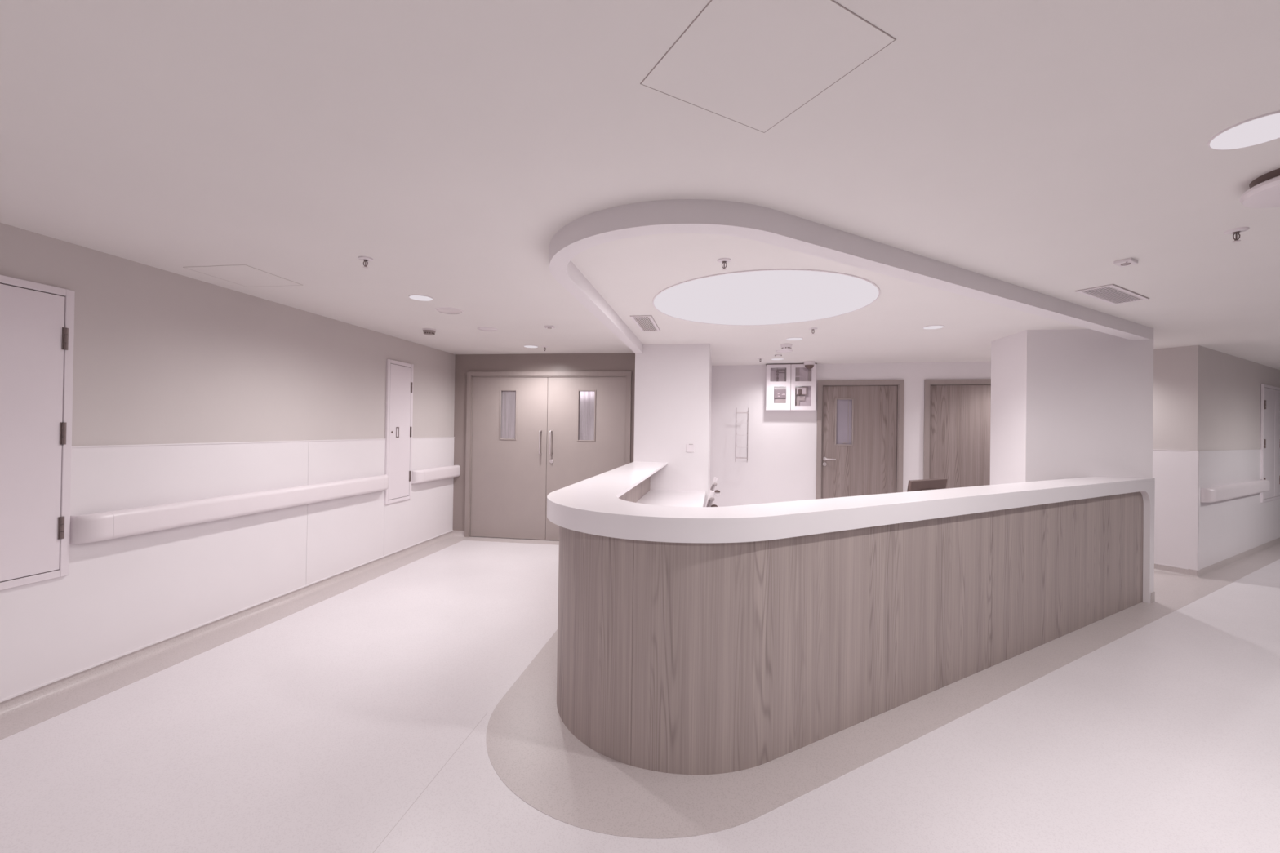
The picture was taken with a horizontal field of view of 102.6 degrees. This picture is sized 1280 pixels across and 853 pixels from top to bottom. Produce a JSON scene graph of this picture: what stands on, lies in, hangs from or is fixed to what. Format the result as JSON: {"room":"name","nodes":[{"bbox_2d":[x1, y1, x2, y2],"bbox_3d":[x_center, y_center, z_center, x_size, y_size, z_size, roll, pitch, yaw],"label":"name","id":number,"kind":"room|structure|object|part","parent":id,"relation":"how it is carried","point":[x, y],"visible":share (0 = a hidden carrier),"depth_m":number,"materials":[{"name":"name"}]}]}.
{"room":"hospital interior","nodes":[
{"label":"hospital interior","id":0,"kind":"room"},
{"bbox_2d":[0,222,455,446],"bbox_3d":[-2.889,0.220,3.975,0.120,2.360,11.800,1,0,9],"label":"wall","id":1,"kind":"structure","parent":0,"point":[161,356],"depth_m":3.44,"materials":[{"name":"grey paint"}]},
{"bbox_2d":[0,275,75,590],"bbox_3d":[-3.081,0.029,2.162,0.038,1.500,1.100,1,0,9],"label":"access panel door","id":2,"kind":"structure","parent":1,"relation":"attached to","point":[37,320],"depth_m":2.56,"materials":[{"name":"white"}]},
{"bbox_2d":[0,436,454,702],"bbox_3d":[-3.068,0.712,2.395,0.012,1.219,8.630,1,0,9],"label":"wall panel","id":3,"kind":"object","parent":1,"relation":"attached to","point":[120,597],"visible":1,"depth_m":3.37,"materials":[{"name":"white plastic"}]},
{"bbox_2d":[69,474,388,544],"bbox_3d":[-2.778,0.559,3.989,0.092,0.150,2.594,1,0,9],"label":"handrail","id":4,"kind":"object","parent":3,"relation":"attached to","point":[100,526],"visible":1,"depth_m":3.34,"materials":[{"name":"white plastic"}]},
{"bbox_2d":[411,465,460,484],"bbox_3d":[-2.446,0.571,6.187,0.092,0.147,0.944,1,0,9],"label":"handrail","id":5,"kind":"object","parent":3,"relation":"attached to","point":[426,475],"visible":1,"depth_m":6.05,"materials":[{"name":"white plastic"}]},
{"bbox_2d":[0,531,469,740],"bbox_3d":[-2.954,1.354,2.373,0.262,0.074,8.630,1,0,9],"label":"baseboard","id":6,"kind":"structure","parent":1,"relation":"attached to","point":[20,713],"depth_m":3.18,"materials":[{"name":"grey plastic"}]},
{"bbox_2d":[384,359,413,504],"bbox_3d":[-2.576,0.055,5.504,0.038,1.500,0.445,1,0,9],"label":"access panel door","id":7,"kind":"structure","parent":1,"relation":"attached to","point":[399,375],"depth_m":5.48,"materials":[{"name":"white paint"}]},
{"bbox_3d":[-2.577,0.061,5.451,0.004,0.112,0.046,1,0,9],"label":"recessed pull","id":8,"kind":"part","parent":7,"relation":"part of","materials":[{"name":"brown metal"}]},
{"bbox_2d":[453,352,635,530],"bbox_3d":[-1.189,0.259,6.540,2.475,2.360,0.120,1,0,9],"label":"wall","id":9,"kind":"structure","parent":0,"point":[464,363],"depth_m":6.58,"materials":[{"name":"paint"}]},
{"bbox_2d":[452,530,559,545],"bbox_3d":[-1.230,1.401,6.372,2.475,0.074,0.205,1,0,9],"label":"baseboard","id":10,"kind":"structure","parent":9,"relation":"attached to","point":[455,533],"depth_m":6.44,"materials":[{"name":"grey plastic"}]},
{"bbox_2d":[464,371,631,540],"bbox_3d":[-1.177,0.373,6.492,2.146,2.133,0.170,1,0,9],"label":"door","id":11,"kind":"structure","parent":9,"relation":"in","point":[531,436],"depth_m":6.50,"materials":[{"name":"metal"}]},
{"bbox_3d":[-1.682,-0.150,6.575,0.198,0.612,0.008,1,0,9],"label":"glass pane","id":12,"kind":"part","parent":11,"relation":"part of","materials":[{"name":"clear glass"}]},
{"bbox_3d":[-1.256,0.200,6.454,0.019,0.314,0.070,1,0,9],"label":"pull handle","id":13,"kind":"part","parent":11,"relation":"part of","materials":[{"name":"metal"}]},
{"bbox_3d":[-1.121,0.202,6.434,0.019,0.314,0.070,1,0,9],"label":"pull handle","id":14,"kind":"part","parent":11,"relation":"part of","materials":[{"name":"metal"}]},
{"bbox_3d":[-0.665,-0.136,6.421,0.202,0.612,0.008,1,0,9],"label":"glass pane","id":15,"kind":"part","parent":11,"relation":"part of","materials":[{"name":"clear glass"}]},
{"bbox_2d":[0,0,1279,369],"bbox_3d":[5.615,-0.887,3.778,16.949,0.100,13.936,1,0,9],"label":"ceiling","id":16,"kind":"structure","parent":0,"point":[1040,146],"depth_m":1.78,"materials":[{"name":"paint"}]},
{"bbox_2d":[183,264,302,286],"bbox_3d":[-2.515,-0.958,3.276,0.430,0.001,0.430,1,0,9],"label":"access hatch","id":17,"kind":"object","parent":16,"relation":"attached to","point":[245,275],"visible":1,"depth_m":3.25,"materials":[{"name":"paint"}]},
{"bbox_2d":[358,256,373,268],"bbox_3d":[-1.544,-0.921,2.886,0.077,0.052,0.077,1,0,9],"label":"sprinkler","id":18,"kind":"object","parent":16,"relation":"attached to","point":[365,259],"visible":1,"depth_m":2.88,"materials":[{"name":"silver metal"}]},
{"bbox_2d":[408,294,433,301],"bbox_3d":[-1.601,-0.940,3.748,0.168,0.004,0.168,1,0,9],"label":"recessed light","id":19,"kind":"object","parent":16,"relation":"in","point":[418,297],"visible":1,"depth_m":3.73,"materials":[{"name":"white plastic"}]},
{"bbox_2d":[422,328,435,335],"bbox_3d":[-2.042,-0.915,4.968,0.124,0.054,0.124,1,0,9],"label":"smoke detector","id":20,"kind":"object","parent":16,"relation":"attached to","point":[428,331],"visible":1,"depth_m":4.93,"materials":[{"name":"white plastic"}]},
{"bbox_2d":[435,306,463,314],"bbox_3d":[-1.541,-0.928,4.144,0.216,0.022,0.216,1,0,9],"label":"ceiling speaker","id":21,"kind":"object","parent":16,"relation":"attached to","point":[447,310],"visible":1,"depth_m":4.10,"materials":[{"name":"white plastic"}]},
{"bbox_2d":[523,345,537,347],"bbox_3d":[-1.259,-0.923,5.919,0.168,0.004,0.168,1,0,9],"label":"recessed light","id":22,"kind":"object","parent":16,"relation":"in","point":[526,346],"visible":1,"depth_m":5.90,"materials":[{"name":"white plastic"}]},
{"bbox_2d":[544,325,554,328],"bbox_3d":[-0.834,-0.916,4.730,0.082,0.019,0.050,1,0,9],"label":"sensor","id":23,"kind":"object","parent":16,"relation":"attached to","point":[545,326],"visible":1,"depth_m":4.71,"materials":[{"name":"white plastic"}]},
{"bbox_2d":[630,315,660,331],"bbox_3d":[0.055,-0.910,4.560,0.183,0.007,0.668,1,0,9],"label":"ceiling vent","id":24,"kind":"object","parent":16,"relation":"in","point":[645,322],"visible":1,"depth_m":4.51,"materials":[{"name":"white plastic"}]},
{"bbox_2d":[717,257,731,270],"bbox_3d":[0.464,-0.892,2.825,0.077,0.052,0.077,1,0,9],"label":"sprinkler","id":25,"kind":"object","parent":16,"relation":"attached to","point":[722,260],"visible":1,"depth_m":2.82,"materials":[{"name":"metal"}]},
{"bbox_2d":[652,268,879,325],"bbox_3d":[0.884,-0.903,3.752,1.584,0.006,1.584,1,0,9],"label":"ceiling light","id":26,"kind":"object","parent":16,"relation":"attached to","point":[774,296],"visible":1,"depth_m":3.58,"materials":[{"name":"white plastic"}]},
{"bbox_2d":[640,0,896,133],"bbox_3d":[0.306,-0.928,1.308,0.449,0.001,0.449,1,0,-29],"label":"access hatch","id":27,"kind":"object","parent":16,"relation":"attached to","point":[753,64],"visible":1,"depth_m":1.28,"materials":[{"name":"white paint"}]},
{"bbox_2d":[771,358,784,359],"bbox_3d":[1.782,-0.875,6.650,0.168,0.004,0.168,1,0,9],"label":"recessed light","id":28,"kind":"object","parent":16,"relation":"in","point":[771,358],"visible":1,"depth_m":6.62,"materials":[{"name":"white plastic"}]},
{"bbox_2d":[780,343,792,350],"bbox_3d":[1.579,-0.859,5.533,0.124,0.054,0.124,1,0,9],"label":"smoke detector","id":29,"kind":"object","parent":16,"relation":"attached to","point":[784,346],"visible":1,"depth_m":5.49,"materials":[{"name":"white plastic"}]},
{"bbox_2d":[786,337,803,340],"bbox_3d":[1.563,-0.886,5.186,0.168,0.004,0.168,1,0,9],"label":"recessed light","id":30,"kind":"object","parent":16,"relation":"in","point":[790,338],"visible":1,"depth_m":5.18,"materials":[{"name":"white plastic"}]},
{"bbox_2d":[804,360,814,368],"bbox_3d":[2.261,-0.818,6.845,0.144,0.102,0.144,1,0,9],"label":"dome camera","id":31,"kind":"object","parent":16,"relation":"attached to","point":[808,364],"visible":1,"depth_m":6.79,"materials":[{"name":"white plastic"}]},
{"bbox_2d":[808,327,817,333],"bbox_3d":[1.570,-0.865,4.651,0.077,0.052,0.077,1,0,9],"label":"sprinkler","id":32,"kind":"object","parent":16,"relation":"attached to","point":[811,328],"visible":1,"depth_m":4.63,"materials":[{"name":"metal"}]},
{"bbox_2d":[549,199,1152,353],"bbox_3d":[1.969,-0.841,3.593,4.628,0.100,3.519,1,0,9],"label":"bulkhead","id":33,"kind":"object","parent":16,"relation":"attached to","point":[740,220],"visible":1,"depth_m":2.46,"materials":[{"name":"white paint"}]},
{"bbox_2d":[922,324,944,328],"bbox_3d":[2.585,-0.875,4.516,0.168,0.004,0.168,1,0,9],"label":"recessed light","id":34,"kind":"object","parent":16,"relation":"in","point":[933,326],"visible":1,"depth_m":4.50,"materials":[{"name":"white plastic"}]},
{"bbox_2d":[1074,284,1150,304],"bbox_3d":[3.138,-0.872,3.401,0.628,0.007,0.193,1,0,-30],"label":"ceiling vent","id":35,"kind":"object","parent":16,"relation":"in","point":[1113,294],"visible":1,"depth_m":3.38,"materials":[{"name":"white plastic"}]},
{"bbox_2d":[1113,257,1137,266],"bbox_3d":[2.602,-0.877,2.747,0.100,0.019,0.072,1,0,-30],"label":"sensor","id":36,"kind":"object","parent":16,"relation":"attached to","point":[1129,261],"visible":1,"depth_m":2.73,"materials":[{"name":"white plastic"}]},
{"bbox_2d":[1223,226,1249,242],"bbox_3d":[2.695,-0.862,2.317,0.077,0.052,0.077,1,0,9],"label":"sprinkler","id":37,"kind":"object","parent":16,"relation":"attached to","point":[1236,231],"visible":1,"depth_m":2.31,"materials":[{"name":"metal"}]},
{"bbox_2d":[1207,110,1279,150],"bbox_3d":[1.888,-0.902,1.561,0.216,0.004,0.216,1,0,9],"label":"recessed light","id":38,"kind":"object","parent":16,"relation":"in","point":[1264,128],"visible":1,"depth_m":1.58,"materials":[{"name":"white plastic"}]},
{"bbox_2d":[1239,168,1279,208],"bbox_3d":[2.353,-0.861,1.805,0.316,0.070,0.316,1,0,9],"label":"ceiling sounder","id":39,"kind":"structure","parent":16,"relation":"attached to","point":[1264,192],"depth_m":1.84,"materials":[{"name":"plastic"}]},
{"bbox_2d":[0,536,1279,852],"bbox_3d":[5.580,1.572,3.764,16.949,0.102,13.936,1,0,9],"label":"floor","id":40,"kind":"structure","parent":0,"point":[356,719],"depth_m":2.24,"materials":[{"name":"plastic"}]},
{"bbox_2d":[705,477,720,506],"bbox_3d":[0.704,0.991,4.942,0.117,0.934,0.920,1,0,10],"label":"trolley","id":41,"kind":"object","parent":40,"relation":"on","point":[710,498],"visible":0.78,"depth_m":4.55,"materials":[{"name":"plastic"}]},
{"bbox_3d":[0.621,0.648,4.553,0.082,0.164,0.045,1,0,9],"label":"handle","id":42,"kind":"part","parent":41,"relation":"part of","materials":[{"name":"white plastic"}]},
{"bbox_3d":[0.770,0.626,5.340,0.080,0.198,0.039,1,0,9],"label":"handle","id":43,"kind":"part","parent":41,"relation":"part of","materials":[{"name":"white plastic"}]},
{"bbox_2d":[546,461,1155,774],"bbox_3d":[1.962,0.936,3.575,4.646,1.065,3.530,1,0,9],"label":"reception desk","id":44,"kind":"object","parent":40,"relation":"on","point":[694,638],"depth_m":2.39,"materials":[{"name":"brown wood"}]},
{"bbox_3d":[1.825,0.946,3.670,4.025,1.043,3.383,1,0,9],"label":"panel","id":45,"kind":"part","parent":44,"relation":"part of","materials":[{"name":"laminate"}]},
{"bbox_2d":[635,489,705,506],"bbox_3d":[1.794,0.727,3.686,3.915,0.030,3.363,1,0,9],"label":"countertop","id":46,"kind":"structure","parent":44,"relation":"on","point":[664,498],"depth_m":4.95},
{"bbox_2d":[546,461,1155,524],"bbox_3d":[1.968,0.415,3.578,4.642,0.022,3.530,1,0,9],"label":"countertop","id":47,"kind":"structure","parent":44,"relation":"on","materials":[{"name":"white stone"}]},
{"bbox_2d":[906,478,946,491],"bbox_3d":[2.042,0.547,3.717,0.444,0.337,0.180,1,0,-30],"label":"monitor","id":48,"kind":"object","parent":44,"relation":"on","point":[937,483],"visible":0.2,"depth_m":3.65,"materials":[{"name":"plastic"}]},
{"bbox_3d":[4.314,1.025,4.375,0.253,0.965,0.043,1,0,-30],"label":"panel","id":49,"kind":"part","parent":44,"relation":"part of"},
{"bbox_2d":[990,328,1153,545],"bbox_3d":[3.982,0.325,4.804,0.995,2.360,0.605,1,0,9],"label":"wall pier","id":50,"kind":"object","parent":40,"relation":"on","point":[1070,403],"visible":0.64,"depth_m":4.53,"materials":[{"name":"white paint"}]},
{"bbox_2d":[633,343,711,506],"bbox_3d":[0.612,0.291,7.440,0.818,2.360,3.700,1,0,9],"label":"wall pillar","id":51,"kind":"structure","parent":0,"point":[673,391],"depth_m":5.61,"materials":[{"name":"white paint"}]},
{"bbox_2d":[685,444,693,452],"bbox_3d":[0.545,0.234,5.574,0.088,0.088,0.010,1,0,9],"label":"wall switch","id":52,"kind":"object","parent":51,"relation":"attached to","point":[689,447],"visible":1,"depth_m":5.57,"materials":[{"name":"white plastic"}]},
{"bbox_2d":[710,361,991,506],"bbox_3d":[2.981,0.323,7.013,4.023,2.360,0.120,1,0,14],"label":"wall","id":53,"kind":"structure","parent":0,"point":[780,465],"depth_m":7.20,"materials":[{"name":"white paint"}]},
{"bbox_2d":[735,408,748,460],"bbox_3d":[1.439,0.124,7.248,0.176,0.772,0.165,1,0,14],"label":"wire rack","id":54,"kind":"object","parent":53,"relation":"attached to","point":[748,408],"visible":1,"depth_m":7.21,"materials":[{"name":"grey metal"}]},
{"bbox_2d":[765,363,817,410],"bbox_3d":[2.090,-0.545,7.113,0.672,0.640,0.130,1,0,14],"label":"upper cabinet","id":55,"kind":"object","parent":53,"relation":"attached to","point":[789,386],"visible":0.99,"depth_m":7.06,"materials":[{"name":"white wood"}]},
{"bbox_3d":[1.915,-0.542,7.099,0.324,0.630,0.018,1,0,14],"label":"door","id":56,"kind":"part","parent":55,"relation":"part of","materials":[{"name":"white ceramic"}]},
{"bbox_2d":[774,399,786,403],"bbox_3d":[1.952,-0.307,7.128,0.150,0.150,0.019,1,0,14],"label":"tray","id":57,"kind":"object","parent":55,"relation":"on","point":[776,401],"depth_m":7.12,"materials":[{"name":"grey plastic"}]},
{"bbox_3d":[2.096,-0.539,7.137,0.636,0.606,0.055,1,0,14],"label":"mounting plate","id":58,"kind":"part","parent":55,"relation":"part of","materials":[{"name":"glass"}]},
{"bbox_2d":[795,395,804,405],"bbox_3d":[2.205,-0.331,7.068,0.130,0.185,0.014,1,0,14],"label":"box","id":59,"kind":"object","parent":55,"relation":"on","point":[799,400],"depth_m":7.07,"materials":[{"name":"white cardboard"}]},
{"bbox_3d":[2.216,-0.487,7.041,0.120,0.086,0.003,1,0,14],"label":"socket plate","id":60,"kind":"part","parent":55,"relation":"part of","materials":[{"name":"white plastic"}]},
{"bbox_3d":[2.236,-0.538,7.019,0.327,0.630,0.018,1,0,14],"label":"door","id":61,"kind":"part","parent":55,"relation":"part of","materials":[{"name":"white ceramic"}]},
{"bbox_2d":[815,379,904,499],"bbox_3d":[2.972,0.438,6.974,1.090,2.130,0.159,1,0,14],"label":"door","id":62,"kind":"structure","parent":53,"relation":"in","point":[860,435],"depth_m":6.96,"materials":[{"name":"laminate"}]},
{"bbox_3d":[2.594,0.446,7.022,0.162,0.052,0.070,1,0,14],"label":"lever handle","id":63,"kind":"part","parent":62,"relation":"part of","materials":[{"name":"metal"}]},
{"bbox_3d":[2.798,-0.062,7.031,0.200,0.612,0.008,1,0,14],"label":"glass pane","id":64,"kind":"part","parent":62,"relation":"part of","materials":[{"name":"clear glass"}]},
{"bbox_2d":[923,378,991,488],"bbox_3d":[4.276,0.455,6.668,1.090,2.130,0.125,1,0,14],"label":"door","id":65,"kind":"structure","parent":53,"relation":"in","point":[957,439],"depth_m":6.68,"materials":[{"name":"laminate"}]},
{"bbox_2d":[1152,345,1198,451],"bbox_3d":[5.273,0.351,5.995,0.120,2.360,1.750,1,0,-30],"label":"wall","id":66,"kind":"structure","parent":0,"point":[1175,370],"depth_m":5.35,"materials":[{"name":"grey paint"}]},
{"bbox_2d":[1197,345,1279,451],"bbox_3d":[9.245,0.417,7.479,8.477,2.360,0.302,1,0,-30],"label":"wall","id":67,"kind":"structure","parent":0,"point":[1229,386],"depth_m":5.78,"materials":[{"name":"grey paint"}]},
{"bbox_2d":[1152,448,1279,569],"bbox_3d":[8.877,0.918,7.983,8.387,1.217,1.556,1,0,-30],"label":"wall panel","id":68,"kind":"object","parent":67,"relation":"attached to","point":[1230,527],"visible":0.4,"depth_m":5.46,"materials":[{"name":"white plastic"}]},
{"bbox_2d":[1188,450,1200,570],"bbox_3d":[5.665,0.854,5.234,0.065,1.209,0.065,1,0,-30],"label":"guard","id":69,"kind":"object","parent":68,"relation":"attached to","point":[1195,456],"visible":1,"depth_m":5.21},
{"bbox_2d":[1200,479,1270,502],"bbox_3d":[6.783,0.718,5.802,2.440,0.143,0.093,1,0,-30],"label":"handrail","id":70,"kind":"object","parent":68,"relation":"attached to","point":[1210,495],"visible":1,"depth_m":5.54,"materials":[{"name":"white plastic"}]},
{"bbox_2d":[1154,537,1279,583],"bbox_3d":[8.865,1.558,7.965,8.406,0.074,1.977,1,0,-30],"label":"baseboard","id":71,"kind":"structure","parent":67,"relation":"attached to","point":[1230,570],"depth_m":5.61,"materials":[{"name":"grey plastic"}]},
{"bbox_2d":[1260,383,1279,502],"bbox_3d":[8.388,0.222,6.778,1.250,1.500,0.039,1,0,-30],"label":"door","id":72,"kind":"structure","parent":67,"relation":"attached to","point":[1270,395],"depth_m":6.65,"materials":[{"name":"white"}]},
{"bbox_3d":[8.128,0.218,6.628,0.574,1.416,0.012,1,0,-30],"label":"door","id":73,"kind":"part","parent":72,"relation":"part of","materials":[{"name":"white ceramic"}]},
{"bbox_3d":[8.640,0.227,6.928,0.588,1.416,0.012,1,0,-30],"label":"door","id":74,"kind":"part","parent":72,"relation":"part of","materials":[{"name":"white ceramic"}]}
]}

